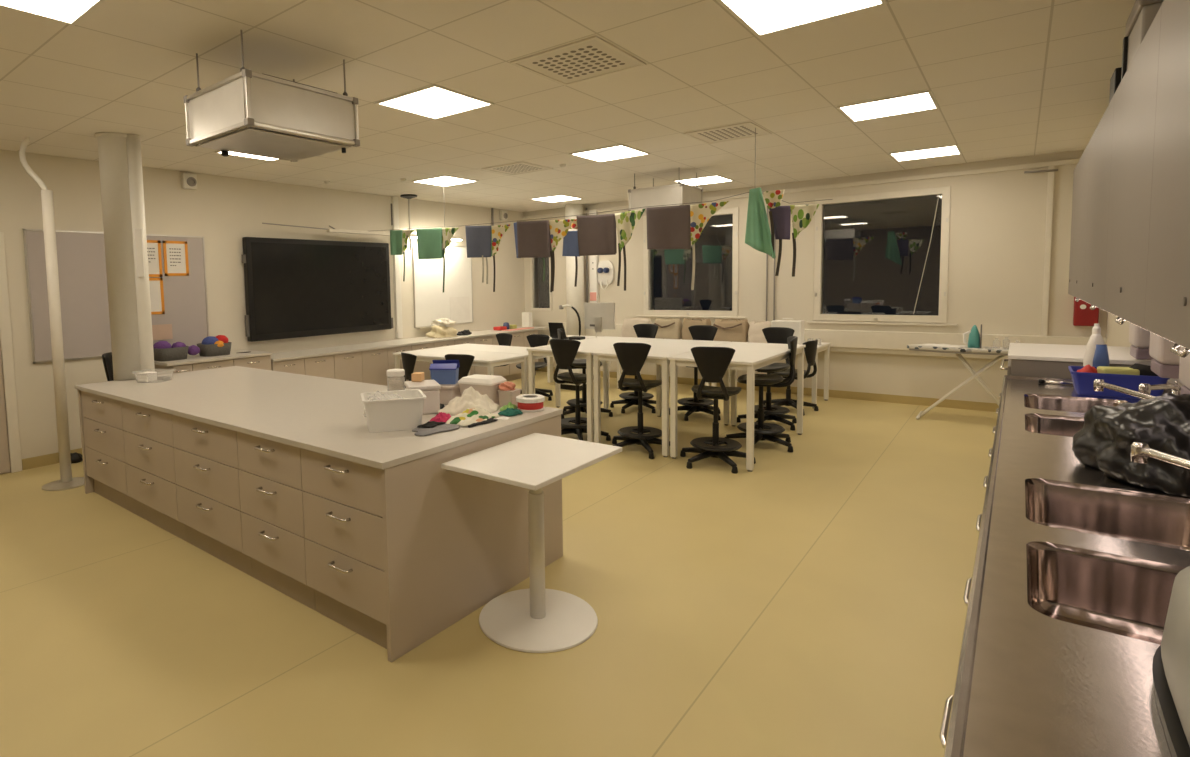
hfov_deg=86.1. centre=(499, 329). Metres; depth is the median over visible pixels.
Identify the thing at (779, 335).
stool
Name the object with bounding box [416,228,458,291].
apron
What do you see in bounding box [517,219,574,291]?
apron
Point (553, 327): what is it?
laptop
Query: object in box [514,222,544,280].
apron
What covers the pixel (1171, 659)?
appliance
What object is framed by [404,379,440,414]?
box
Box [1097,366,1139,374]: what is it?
sponge
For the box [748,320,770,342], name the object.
canvas bag
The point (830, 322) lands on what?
windowsill
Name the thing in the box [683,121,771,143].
ceiling vent
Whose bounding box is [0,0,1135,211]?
ceiling
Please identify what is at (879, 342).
trim
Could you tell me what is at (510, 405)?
cloth
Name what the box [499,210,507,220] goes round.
alarm box
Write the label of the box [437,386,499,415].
cloth
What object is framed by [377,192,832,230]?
clothesline
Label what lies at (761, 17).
recessed light
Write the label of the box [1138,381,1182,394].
mixer tap
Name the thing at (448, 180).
recessed light
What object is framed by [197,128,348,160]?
panel
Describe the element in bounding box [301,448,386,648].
drawer unit
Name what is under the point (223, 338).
yarn ball
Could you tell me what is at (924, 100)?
recessed light
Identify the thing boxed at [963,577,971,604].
base cabinet
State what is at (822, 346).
work table
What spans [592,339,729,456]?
work table
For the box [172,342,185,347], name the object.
yarn ball
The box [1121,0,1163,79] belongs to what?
crate
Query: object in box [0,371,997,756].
floor
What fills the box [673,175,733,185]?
recessed light
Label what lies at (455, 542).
end panel
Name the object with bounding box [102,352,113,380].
stool
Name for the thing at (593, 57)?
ceiling vent
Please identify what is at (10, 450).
door
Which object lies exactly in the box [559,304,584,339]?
camera
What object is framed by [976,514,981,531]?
base cabinet
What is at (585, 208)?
pipe
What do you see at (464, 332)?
bundle
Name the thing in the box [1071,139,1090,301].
upper cabinet
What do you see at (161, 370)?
base cabinet
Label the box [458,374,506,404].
storage box
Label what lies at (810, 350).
stool
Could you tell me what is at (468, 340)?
base cabinet
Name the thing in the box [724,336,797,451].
stool
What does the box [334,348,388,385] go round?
base cabinet
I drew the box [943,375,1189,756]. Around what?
countertop
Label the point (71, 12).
recessed light
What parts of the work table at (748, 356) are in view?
leg, leg, apron rail, leg, leg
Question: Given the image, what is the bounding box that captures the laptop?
[548,322,568,338]
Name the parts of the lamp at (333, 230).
rod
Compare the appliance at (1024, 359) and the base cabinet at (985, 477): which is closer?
the base cabinet at (985, 477)
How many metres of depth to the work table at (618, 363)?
9.35 m
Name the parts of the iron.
handle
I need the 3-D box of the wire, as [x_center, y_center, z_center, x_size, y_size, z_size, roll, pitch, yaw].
[2.171,-1.457,5.355,0.006,0.520,0.005,2,5,39]
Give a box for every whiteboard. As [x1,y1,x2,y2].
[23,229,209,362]
[412,244,472,328]
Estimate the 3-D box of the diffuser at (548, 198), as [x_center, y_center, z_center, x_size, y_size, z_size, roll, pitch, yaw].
[0.862,-2.000,9.612,0.550,0.008,0.550,2,5,39]
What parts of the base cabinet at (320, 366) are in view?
door, door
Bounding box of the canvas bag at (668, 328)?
[654,318,682,338]
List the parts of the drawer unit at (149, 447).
handle, handle, handle, drawer, drawer, drawer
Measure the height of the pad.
0.115 m
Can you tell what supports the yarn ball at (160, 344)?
in the basket at (179, 353)
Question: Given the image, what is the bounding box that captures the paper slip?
[494,417,510,419]
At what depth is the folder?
3.11 m
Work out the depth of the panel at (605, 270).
10.35 m
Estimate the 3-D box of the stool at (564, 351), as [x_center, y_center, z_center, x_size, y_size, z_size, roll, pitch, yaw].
[0.800,0.594,6.432,0.642,1.050,0.647,2,5,37]
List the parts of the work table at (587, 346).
leg, apron rail, leg, leg, leg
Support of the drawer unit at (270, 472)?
on the floor
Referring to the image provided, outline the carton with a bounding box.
[137,372,156,381]
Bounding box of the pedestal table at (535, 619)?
[441,433,621,652]
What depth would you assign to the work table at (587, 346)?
6.62 m
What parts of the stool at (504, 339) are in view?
backrest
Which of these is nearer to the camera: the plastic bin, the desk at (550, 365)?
the plastic bin
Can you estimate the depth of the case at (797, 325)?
7.96 m
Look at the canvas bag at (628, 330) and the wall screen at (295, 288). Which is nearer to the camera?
the wall screen at (295, 288)
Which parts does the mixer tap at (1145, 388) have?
spout, lever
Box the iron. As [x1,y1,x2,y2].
[963,324,981,347]
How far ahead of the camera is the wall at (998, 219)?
7.47 m
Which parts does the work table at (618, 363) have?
leg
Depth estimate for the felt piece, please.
3.15 m
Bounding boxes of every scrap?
[417,421,444,427]
[468,418,497,426]
[498,381,515,390]
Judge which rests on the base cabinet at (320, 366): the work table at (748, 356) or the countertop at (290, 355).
the countertop at (290, 355)
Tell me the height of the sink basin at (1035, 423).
0.192 m
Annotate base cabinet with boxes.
[154,364,191,374]
[192,355,270,370]
[271,355,334,378]
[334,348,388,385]
[387,343,433,381]
[434,338,474,374]
[474,335,509,379]
[507,330,537,380]
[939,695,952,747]
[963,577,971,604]
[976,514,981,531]
[983,475,987,488]
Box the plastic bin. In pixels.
[360,389,425,432]
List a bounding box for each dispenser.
[1129,323,1153,359]
[1149,332,1180,378]
[1179,346,1189,393]
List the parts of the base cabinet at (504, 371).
door, door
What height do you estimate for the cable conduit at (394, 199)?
2.040 m
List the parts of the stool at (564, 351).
backrest, leg, seat, leg, leg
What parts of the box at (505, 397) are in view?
lid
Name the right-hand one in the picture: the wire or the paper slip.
the wire
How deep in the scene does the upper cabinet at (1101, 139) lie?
3.33 m
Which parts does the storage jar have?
lid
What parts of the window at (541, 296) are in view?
pane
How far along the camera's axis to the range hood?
3.31 m
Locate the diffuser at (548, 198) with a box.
[534,196,578,201]
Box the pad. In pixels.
[1129,363,1157,375]
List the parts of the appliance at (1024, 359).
handle, door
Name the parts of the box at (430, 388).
lid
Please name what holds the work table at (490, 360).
on the floor
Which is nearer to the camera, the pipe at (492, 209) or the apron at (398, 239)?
the apron at (398, 239)
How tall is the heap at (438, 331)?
0.188 m
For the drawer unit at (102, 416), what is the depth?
4.72 m
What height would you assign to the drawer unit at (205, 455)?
0.844 m
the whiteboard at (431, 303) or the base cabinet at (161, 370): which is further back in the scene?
the whiteboard at (431, 303)
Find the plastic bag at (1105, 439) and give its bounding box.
[1072,393,1189,497]
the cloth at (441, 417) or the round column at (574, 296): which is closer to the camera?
the cloth at (441, 417)
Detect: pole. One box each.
[19,137,83,490]
[400,194,416,250]
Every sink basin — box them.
[1024,394,1130,412]
[1025,413,1083,436]
[1025,478,1189,550]
[1026,541,1185,644]
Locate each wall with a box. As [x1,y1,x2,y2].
[0,149,524,473]
[523,150,1106,402]
[1106,312,1183,385]
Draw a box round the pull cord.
[913,195,938,313]
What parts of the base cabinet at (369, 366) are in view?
door, door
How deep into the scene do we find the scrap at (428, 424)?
3.21 m
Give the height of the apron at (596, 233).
0.784 m
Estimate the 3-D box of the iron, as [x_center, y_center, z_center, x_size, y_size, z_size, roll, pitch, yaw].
[5.075,0.066,6.766,0.163,0.250,0.105,2,5,39]
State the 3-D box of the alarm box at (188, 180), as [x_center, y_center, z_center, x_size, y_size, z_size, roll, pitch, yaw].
[-3.346,-1.599,6.780,0.086,0.170,0.150,2,5,39]
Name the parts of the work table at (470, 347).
leg, leg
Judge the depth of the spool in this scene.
3.59 m
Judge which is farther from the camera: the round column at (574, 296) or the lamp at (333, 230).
the round column at (574, 296)
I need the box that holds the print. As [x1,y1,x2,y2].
[169,248,180,265]
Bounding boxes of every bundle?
[70,452,82,463]
[457,330,471,335]
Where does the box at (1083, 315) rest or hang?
attached to the wall at (998, 219)
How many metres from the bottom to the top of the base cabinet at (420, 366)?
0.790 m
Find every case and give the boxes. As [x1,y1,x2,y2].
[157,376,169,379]
[771,318,804,344]
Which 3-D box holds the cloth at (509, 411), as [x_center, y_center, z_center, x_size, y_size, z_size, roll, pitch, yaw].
[0.060,0.455,3.525,0.112,0.033,0.132,2,5,39]
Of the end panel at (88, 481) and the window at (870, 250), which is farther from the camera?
the window at (870, 250)
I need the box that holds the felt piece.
[412,423,459,435]
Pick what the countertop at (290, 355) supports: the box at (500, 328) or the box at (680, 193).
the box at (500, 328)
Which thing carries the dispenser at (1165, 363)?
attached to the wall at (1117, 334)
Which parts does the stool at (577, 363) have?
backrest, leg, leg, seat, leg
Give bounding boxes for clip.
[1024,169,1057,172]
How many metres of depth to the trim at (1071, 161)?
7.72 m
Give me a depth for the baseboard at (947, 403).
8.08 m
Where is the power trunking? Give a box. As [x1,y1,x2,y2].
[589,210,598,302]
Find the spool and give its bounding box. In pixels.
[516,394,544,411]
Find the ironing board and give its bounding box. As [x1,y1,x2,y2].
[907,345,1008,419]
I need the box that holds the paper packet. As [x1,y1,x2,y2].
[411,372,424,381]
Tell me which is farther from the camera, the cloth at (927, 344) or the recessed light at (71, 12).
the cloth at (927, 344)
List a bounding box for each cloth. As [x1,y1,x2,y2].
[430,412,450,422]
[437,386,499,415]
[446,408,499,426]
[498,408,522,415]
[500,402,517,410]
[912,343,967,347]
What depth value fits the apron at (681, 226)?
5.81 m
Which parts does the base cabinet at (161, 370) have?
door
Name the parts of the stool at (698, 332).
leg, leg, backrest, leg, leg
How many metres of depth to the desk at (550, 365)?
9.90 m
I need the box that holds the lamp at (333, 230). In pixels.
[262,223,463,240]
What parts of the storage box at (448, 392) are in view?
lid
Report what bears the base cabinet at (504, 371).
on the floor
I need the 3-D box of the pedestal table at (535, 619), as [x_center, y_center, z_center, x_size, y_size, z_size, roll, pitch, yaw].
[0.174,0.988,2.991,0.568,0.800,0.720,2,5,39]
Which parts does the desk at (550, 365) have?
leg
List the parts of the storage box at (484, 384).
lid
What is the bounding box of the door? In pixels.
[0,232,21,473]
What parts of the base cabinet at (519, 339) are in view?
door, door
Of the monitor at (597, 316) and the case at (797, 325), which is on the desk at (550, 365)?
the monitor at (597, 316)
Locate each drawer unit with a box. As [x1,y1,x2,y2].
[81,391,135,513]
[121,401,186,541]
[172,414,251,575]
[237,432,315,610]
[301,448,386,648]
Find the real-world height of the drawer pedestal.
0.600 m
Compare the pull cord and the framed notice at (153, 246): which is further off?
the pull cord
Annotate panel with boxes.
[78,390,93,493]
[197,128,348,160]
[381,414,562,661]
[597,261,613,289]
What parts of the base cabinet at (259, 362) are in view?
door, door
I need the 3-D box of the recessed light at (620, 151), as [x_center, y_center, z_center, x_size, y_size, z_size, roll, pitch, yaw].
[1.100,-1.758,6.291,0.586,0.011,0.586,2,5,39]
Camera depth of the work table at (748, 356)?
5.63 m
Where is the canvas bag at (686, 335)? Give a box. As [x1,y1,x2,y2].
[682,318,710,339]
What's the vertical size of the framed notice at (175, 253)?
0.370 m
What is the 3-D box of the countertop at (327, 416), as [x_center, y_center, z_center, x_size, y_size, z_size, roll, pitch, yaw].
[-1.503,0.464,4.315,3.732,0.029,1.340,2,5,39]
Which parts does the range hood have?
hanger rod, hanger rod, panel, hanger rod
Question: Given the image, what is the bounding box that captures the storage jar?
[386,369,404,390]
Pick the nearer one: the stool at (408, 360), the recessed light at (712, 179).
the stool at (408, 360)
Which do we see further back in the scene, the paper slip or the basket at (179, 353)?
the basket at (179, 353)
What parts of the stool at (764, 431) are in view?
leg, leg, seat, leg, leg, backrest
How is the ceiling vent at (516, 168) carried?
in the ceiling
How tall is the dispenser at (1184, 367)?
0.320 m
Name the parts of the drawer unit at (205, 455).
handle, handle, handle, drawer, drawer, drawer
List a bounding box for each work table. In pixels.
[393,348,527,394]
[436,343,560,407]
[527,336,661,441]
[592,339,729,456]
[617,361,723,388]
[668,342,805,471]
[712,342,830,408]
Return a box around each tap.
[1093,379,1155,398]
[1130,442,1189,468]
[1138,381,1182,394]
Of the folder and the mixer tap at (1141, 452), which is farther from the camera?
the folder
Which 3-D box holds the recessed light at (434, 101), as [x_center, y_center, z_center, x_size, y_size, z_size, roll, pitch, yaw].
[-0.454,-1.585,4.411,0.586,0.011,0.586,2,5,39]
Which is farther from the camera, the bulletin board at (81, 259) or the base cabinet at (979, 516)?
the bulletin board at (81, 259)
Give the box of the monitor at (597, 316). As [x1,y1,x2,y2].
[584,303,614,338]
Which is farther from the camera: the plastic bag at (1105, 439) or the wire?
the wire
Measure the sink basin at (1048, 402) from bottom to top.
0.192 m
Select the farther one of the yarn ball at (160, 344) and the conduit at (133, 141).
the yarn ball at (160, 344)
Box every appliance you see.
[1000,343,1150,378]
[1152,566,1189,756]
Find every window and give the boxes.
[530,257,551,310]
[643,207,738,316]
[813,186,950,322]
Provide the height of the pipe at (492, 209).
0.730 m
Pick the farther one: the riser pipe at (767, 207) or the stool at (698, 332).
the riser pipe at (767, 207)
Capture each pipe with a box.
[491,208,493,225]
[585,208,587,302]
[766,207,767,320]
[773,234,775,319]
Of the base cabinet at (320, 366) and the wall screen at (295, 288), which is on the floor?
the base cabinet at (320, 366)
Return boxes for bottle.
[1083,324,1109,366]
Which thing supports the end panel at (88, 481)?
on the floor
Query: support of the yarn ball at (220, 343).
in the basket at (209, 350)
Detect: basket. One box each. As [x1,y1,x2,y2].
[153,346,188,360]
[197,342,231,356]
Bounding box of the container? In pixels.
[429,360,459,383]
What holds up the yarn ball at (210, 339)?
in the basket at (209, 350)
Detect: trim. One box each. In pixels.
[522,158,1079,219]
[558,322,1106,358]
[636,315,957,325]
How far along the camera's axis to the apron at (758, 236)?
5.33 m
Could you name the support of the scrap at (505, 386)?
on the box at (505, 397)
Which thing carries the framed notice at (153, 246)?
attached to the bulletin board at (81, 259)
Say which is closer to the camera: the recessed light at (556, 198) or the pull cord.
the pull cord
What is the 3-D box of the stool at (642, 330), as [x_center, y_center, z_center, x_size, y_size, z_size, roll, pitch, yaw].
[1.688,0.470,7.840,0.642,1.050,0.647,3,6,42]
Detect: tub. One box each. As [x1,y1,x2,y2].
[1068,366,1169,398]
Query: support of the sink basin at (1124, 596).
in the countertop at (1076, 567)
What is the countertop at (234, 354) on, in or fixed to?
on the base cabinet at (259, 362)
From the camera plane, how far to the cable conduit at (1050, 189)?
6.86 m
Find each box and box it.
[180,172,196,189]
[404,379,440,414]
[439,383,460,404]
[493,326,506,330]
[497,388,521,406]
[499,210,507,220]
[628,167,702,214]
[1073,297,1098,325]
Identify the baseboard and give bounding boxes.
[22,448,82,469]
[536,366,998,411]
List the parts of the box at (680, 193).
panel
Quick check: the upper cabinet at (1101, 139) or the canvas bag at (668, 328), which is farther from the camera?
the canvas bag at (668, 328)
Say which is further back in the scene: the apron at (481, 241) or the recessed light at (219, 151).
the apron at (481, 241)
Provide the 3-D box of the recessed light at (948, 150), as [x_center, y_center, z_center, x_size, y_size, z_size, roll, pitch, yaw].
[4.482,-1.855,6.634,0.586,0.011,0.586,2,5,39]
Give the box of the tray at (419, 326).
[418,325,448,328]
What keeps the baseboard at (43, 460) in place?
attached to the wall at (224, 210)
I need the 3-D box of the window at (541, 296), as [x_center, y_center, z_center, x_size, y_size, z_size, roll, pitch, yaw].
[0.754,-1.007,11.260,0.460,1.330,0.106,2,5,39]
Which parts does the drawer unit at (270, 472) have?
handle, handle, handle, drawer, drawer, drawer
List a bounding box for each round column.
[95,132,140,380]
[565,204,584,335]
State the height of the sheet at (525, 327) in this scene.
0.013 m
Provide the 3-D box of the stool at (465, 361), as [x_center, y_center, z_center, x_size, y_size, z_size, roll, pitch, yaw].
[-0.328,0.668,7.007,0.642,0.865,0.647,1,5,22]
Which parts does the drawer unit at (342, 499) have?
handle, handle, handle, drawer, drawer, drawer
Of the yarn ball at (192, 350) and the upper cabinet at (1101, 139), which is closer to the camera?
the upper cabinet at (1101, 139)
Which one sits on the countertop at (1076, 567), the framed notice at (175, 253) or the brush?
the brush
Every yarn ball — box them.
[153,341,171,348]
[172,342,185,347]
[188,345,199,354]
[202,336,218,344]
[214,341,223,346]
[216,335,228,342]
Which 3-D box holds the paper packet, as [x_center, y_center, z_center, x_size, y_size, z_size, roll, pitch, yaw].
[-0.485,0.279,3.723,0.060,0.047,0.070,0,4,11]
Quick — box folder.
[1109,67,1121,102]
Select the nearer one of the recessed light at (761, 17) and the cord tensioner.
the recessed light at (761, 17)
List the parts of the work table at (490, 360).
leg, apron rail, leg, leg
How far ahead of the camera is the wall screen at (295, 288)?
7.92 m
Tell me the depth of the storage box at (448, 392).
3.83 m
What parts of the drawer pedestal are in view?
drawer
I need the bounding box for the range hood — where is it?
[184,30,359,161]
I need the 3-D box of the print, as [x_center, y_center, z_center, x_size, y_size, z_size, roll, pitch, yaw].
[-3.461,-0.772,6.716,0.002,0.184,0.119,2,5,39]
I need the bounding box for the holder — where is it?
[522,312,531,326]
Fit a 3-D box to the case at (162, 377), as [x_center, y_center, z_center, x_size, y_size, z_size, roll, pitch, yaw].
[-2.742,0.397,5.135,0.070,0.024,0.065,1,5,22]
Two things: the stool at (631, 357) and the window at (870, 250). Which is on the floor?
the stool at (631, 357)
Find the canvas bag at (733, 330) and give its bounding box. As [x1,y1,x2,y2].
[713,318,749,341]
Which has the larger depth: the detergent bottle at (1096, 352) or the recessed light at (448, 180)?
the recessed light at (448, 180)
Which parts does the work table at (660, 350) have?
leg, apron rail, leg, leg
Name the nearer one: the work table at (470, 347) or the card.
the card
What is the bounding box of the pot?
[503,322,509,328]
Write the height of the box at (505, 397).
0.097 m
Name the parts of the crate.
lid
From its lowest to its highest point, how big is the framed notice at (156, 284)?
0.380 m
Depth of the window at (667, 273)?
9.43 m
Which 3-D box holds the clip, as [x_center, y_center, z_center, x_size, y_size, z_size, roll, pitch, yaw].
[5.880,-1.722,6.843,0.281,0.034,0.024,2,5,39]
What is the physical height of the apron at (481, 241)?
0.789 m
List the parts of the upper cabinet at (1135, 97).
handle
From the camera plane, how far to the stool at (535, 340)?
8.91 m
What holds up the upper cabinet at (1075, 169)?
attached to the wall at (1117, 334)
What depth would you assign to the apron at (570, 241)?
6.61 m
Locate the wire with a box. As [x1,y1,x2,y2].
[755,128,755,167]
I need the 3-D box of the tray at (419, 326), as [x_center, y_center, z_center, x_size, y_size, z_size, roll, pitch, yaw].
[-1.025,-0.040,9.687,0.068,0.020,0.600,2,5,39]
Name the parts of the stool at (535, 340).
seat, backrest, leg, leg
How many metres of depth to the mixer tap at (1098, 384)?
3.09 m
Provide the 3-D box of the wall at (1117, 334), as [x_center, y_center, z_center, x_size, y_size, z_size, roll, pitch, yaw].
[2.950,-0.063,2.291,0.200,2.880,11.080,2,5,39]
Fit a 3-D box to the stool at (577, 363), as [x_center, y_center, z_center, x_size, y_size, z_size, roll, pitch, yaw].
[1.012,0.511,7.488,0.647,1.050,0.642,-1,4,10]
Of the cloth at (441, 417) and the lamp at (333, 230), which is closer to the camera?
the cloth at (441, 417)
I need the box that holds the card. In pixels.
[152,324,172,339]
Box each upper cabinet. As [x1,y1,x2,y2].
[1068,166,1076,294]
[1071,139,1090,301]
[1083,96,1113,309]
[1104,5,1161,327]
[1144,0,1189,357]
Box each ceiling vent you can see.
[481,161,552,174]
[510,36,645,85]
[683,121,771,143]
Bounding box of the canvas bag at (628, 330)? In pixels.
[622,317,651,337]
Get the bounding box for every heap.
[426,325,456,337]
[431,318,455,324]
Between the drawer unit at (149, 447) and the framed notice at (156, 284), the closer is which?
the drawer unit at (149, 447)
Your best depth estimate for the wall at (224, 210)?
7.13 m
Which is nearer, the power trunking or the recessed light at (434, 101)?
the recessed light at (434, 101)
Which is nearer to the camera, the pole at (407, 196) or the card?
the card
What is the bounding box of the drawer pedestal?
[560,358,593,390]
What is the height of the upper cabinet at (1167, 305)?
1.031 m
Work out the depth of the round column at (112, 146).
5.13 m
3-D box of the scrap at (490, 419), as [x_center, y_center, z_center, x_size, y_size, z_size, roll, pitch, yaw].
[-0.106,0.480,3.329,0.235,0.019,0.102,-5,6,-44]
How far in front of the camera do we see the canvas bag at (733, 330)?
8.46 m
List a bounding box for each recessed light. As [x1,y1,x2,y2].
[0,0,104,24]
[215,150,279,160]
[375,84,493,119]
[411,175,478,186]
[530,195,582,202]
[569,144,649,161]
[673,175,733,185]
[716,0,886,36]
[837,90,938,121]
[889,144,961,161]
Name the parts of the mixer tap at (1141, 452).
spout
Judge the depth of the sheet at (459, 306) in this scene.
10.16 m
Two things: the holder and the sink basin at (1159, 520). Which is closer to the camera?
the sink basin at (1159, 520)
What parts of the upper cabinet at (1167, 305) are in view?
handle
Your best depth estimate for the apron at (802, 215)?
5.24 m
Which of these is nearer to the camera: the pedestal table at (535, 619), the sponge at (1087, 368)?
the pedestal table at (535, 619)
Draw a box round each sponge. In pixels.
[1077,364,1096,372]
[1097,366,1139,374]
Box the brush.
[1038,379,1072,384]
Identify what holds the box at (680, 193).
hanging from the ceiling
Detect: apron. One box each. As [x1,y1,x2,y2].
[390,230,413,280]
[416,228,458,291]
[465,224,510,291]
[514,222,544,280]
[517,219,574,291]
[562,219,579,286]
[577,208,645,290]
[646,201,728,289]
[745,187,784,258]
[769,204,819,276]
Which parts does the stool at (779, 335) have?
leg, leg, seat, backrest, leg, leg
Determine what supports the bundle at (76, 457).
on the floor
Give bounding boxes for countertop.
[75,366,562,469]
[154,349,271,365]
[271,326,548,361]
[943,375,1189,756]
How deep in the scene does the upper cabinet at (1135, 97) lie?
2.31 m
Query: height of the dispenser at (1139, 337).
0.310 m
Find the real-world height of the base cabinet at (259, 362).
0.870 m
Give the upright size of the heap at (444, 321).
0.108 m
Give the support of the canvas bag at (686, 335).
on the work table at (618, 363)
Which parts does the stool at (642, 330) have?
leg, leg, backrest, leg, leg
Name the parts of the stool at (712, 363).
leg, leg, backrest, seat plate, seat, leg, leg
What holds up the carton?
in the clear box
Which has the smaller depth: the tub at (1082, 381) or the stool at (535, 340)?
the tub at (1082, 381)
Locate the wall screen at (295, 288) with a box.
[242,237,392,341]
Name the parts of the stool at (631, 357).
leg, leg, backrest, seat, seat plate, leg, leg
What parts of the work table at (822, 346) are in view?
leg, apron rail, leg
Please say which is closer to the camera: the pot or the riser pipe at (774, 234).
the riser pipe at (774, 234)
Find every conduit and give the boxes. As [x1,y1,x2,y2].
[126,134,154,372]
[391,196,402,337]
[1041,166,1054,335]
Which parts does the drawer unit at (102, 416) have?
drawer, handle, drawer, drawer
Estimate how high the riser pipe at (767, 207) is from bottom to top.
1.830 m
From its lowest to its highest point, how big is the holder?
0.258 m
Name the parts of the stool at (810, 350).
leg, leg, seat, leg, leg, backrest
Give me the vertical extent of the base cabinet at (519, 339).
0.790 m
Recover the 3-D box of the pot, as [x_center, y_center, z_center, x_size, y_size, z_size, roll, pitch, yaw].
[0.106,-0.064,10.675,0.120,0.120,0.120,2,5,39]
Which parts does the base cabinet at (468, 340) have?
door, door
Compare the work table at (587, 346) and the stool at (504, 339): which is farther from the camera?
the stool at (504, 339)
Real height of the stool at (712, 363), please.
1.050 m
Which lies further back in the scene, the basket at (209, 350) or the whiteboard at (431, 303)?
the whiteboard at (431, 303)
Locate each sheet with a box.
[450,296,469,320]
[502,327,533,330]
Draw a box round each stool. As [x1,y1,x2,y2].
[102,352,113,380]
[401,352,416,387]
[445,354,474,380]
[495,333,511,366]
[516,334,552,400]
[549,339,610,440]
[557,328,612,418]
[610,324,657,412]
[612,342,669,458]
[669,325,720,420]
[680,347,755,473]
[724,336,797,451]
[737,327,796,430]
[763,340,818,415]
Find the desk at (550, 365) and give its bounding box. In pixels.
[547,335,610,382]
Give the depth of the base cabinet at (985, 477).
2.51 m
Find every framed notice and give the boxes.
[147,240,162,276]
[149,278,164,314]
[163,241,188,275]
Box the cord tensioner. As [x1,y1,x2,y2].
[391,204,392,224]
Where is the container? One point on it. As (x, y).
(442, 371)
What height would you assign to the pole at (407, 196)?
0.780 m
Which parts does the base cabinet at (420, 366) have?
door, door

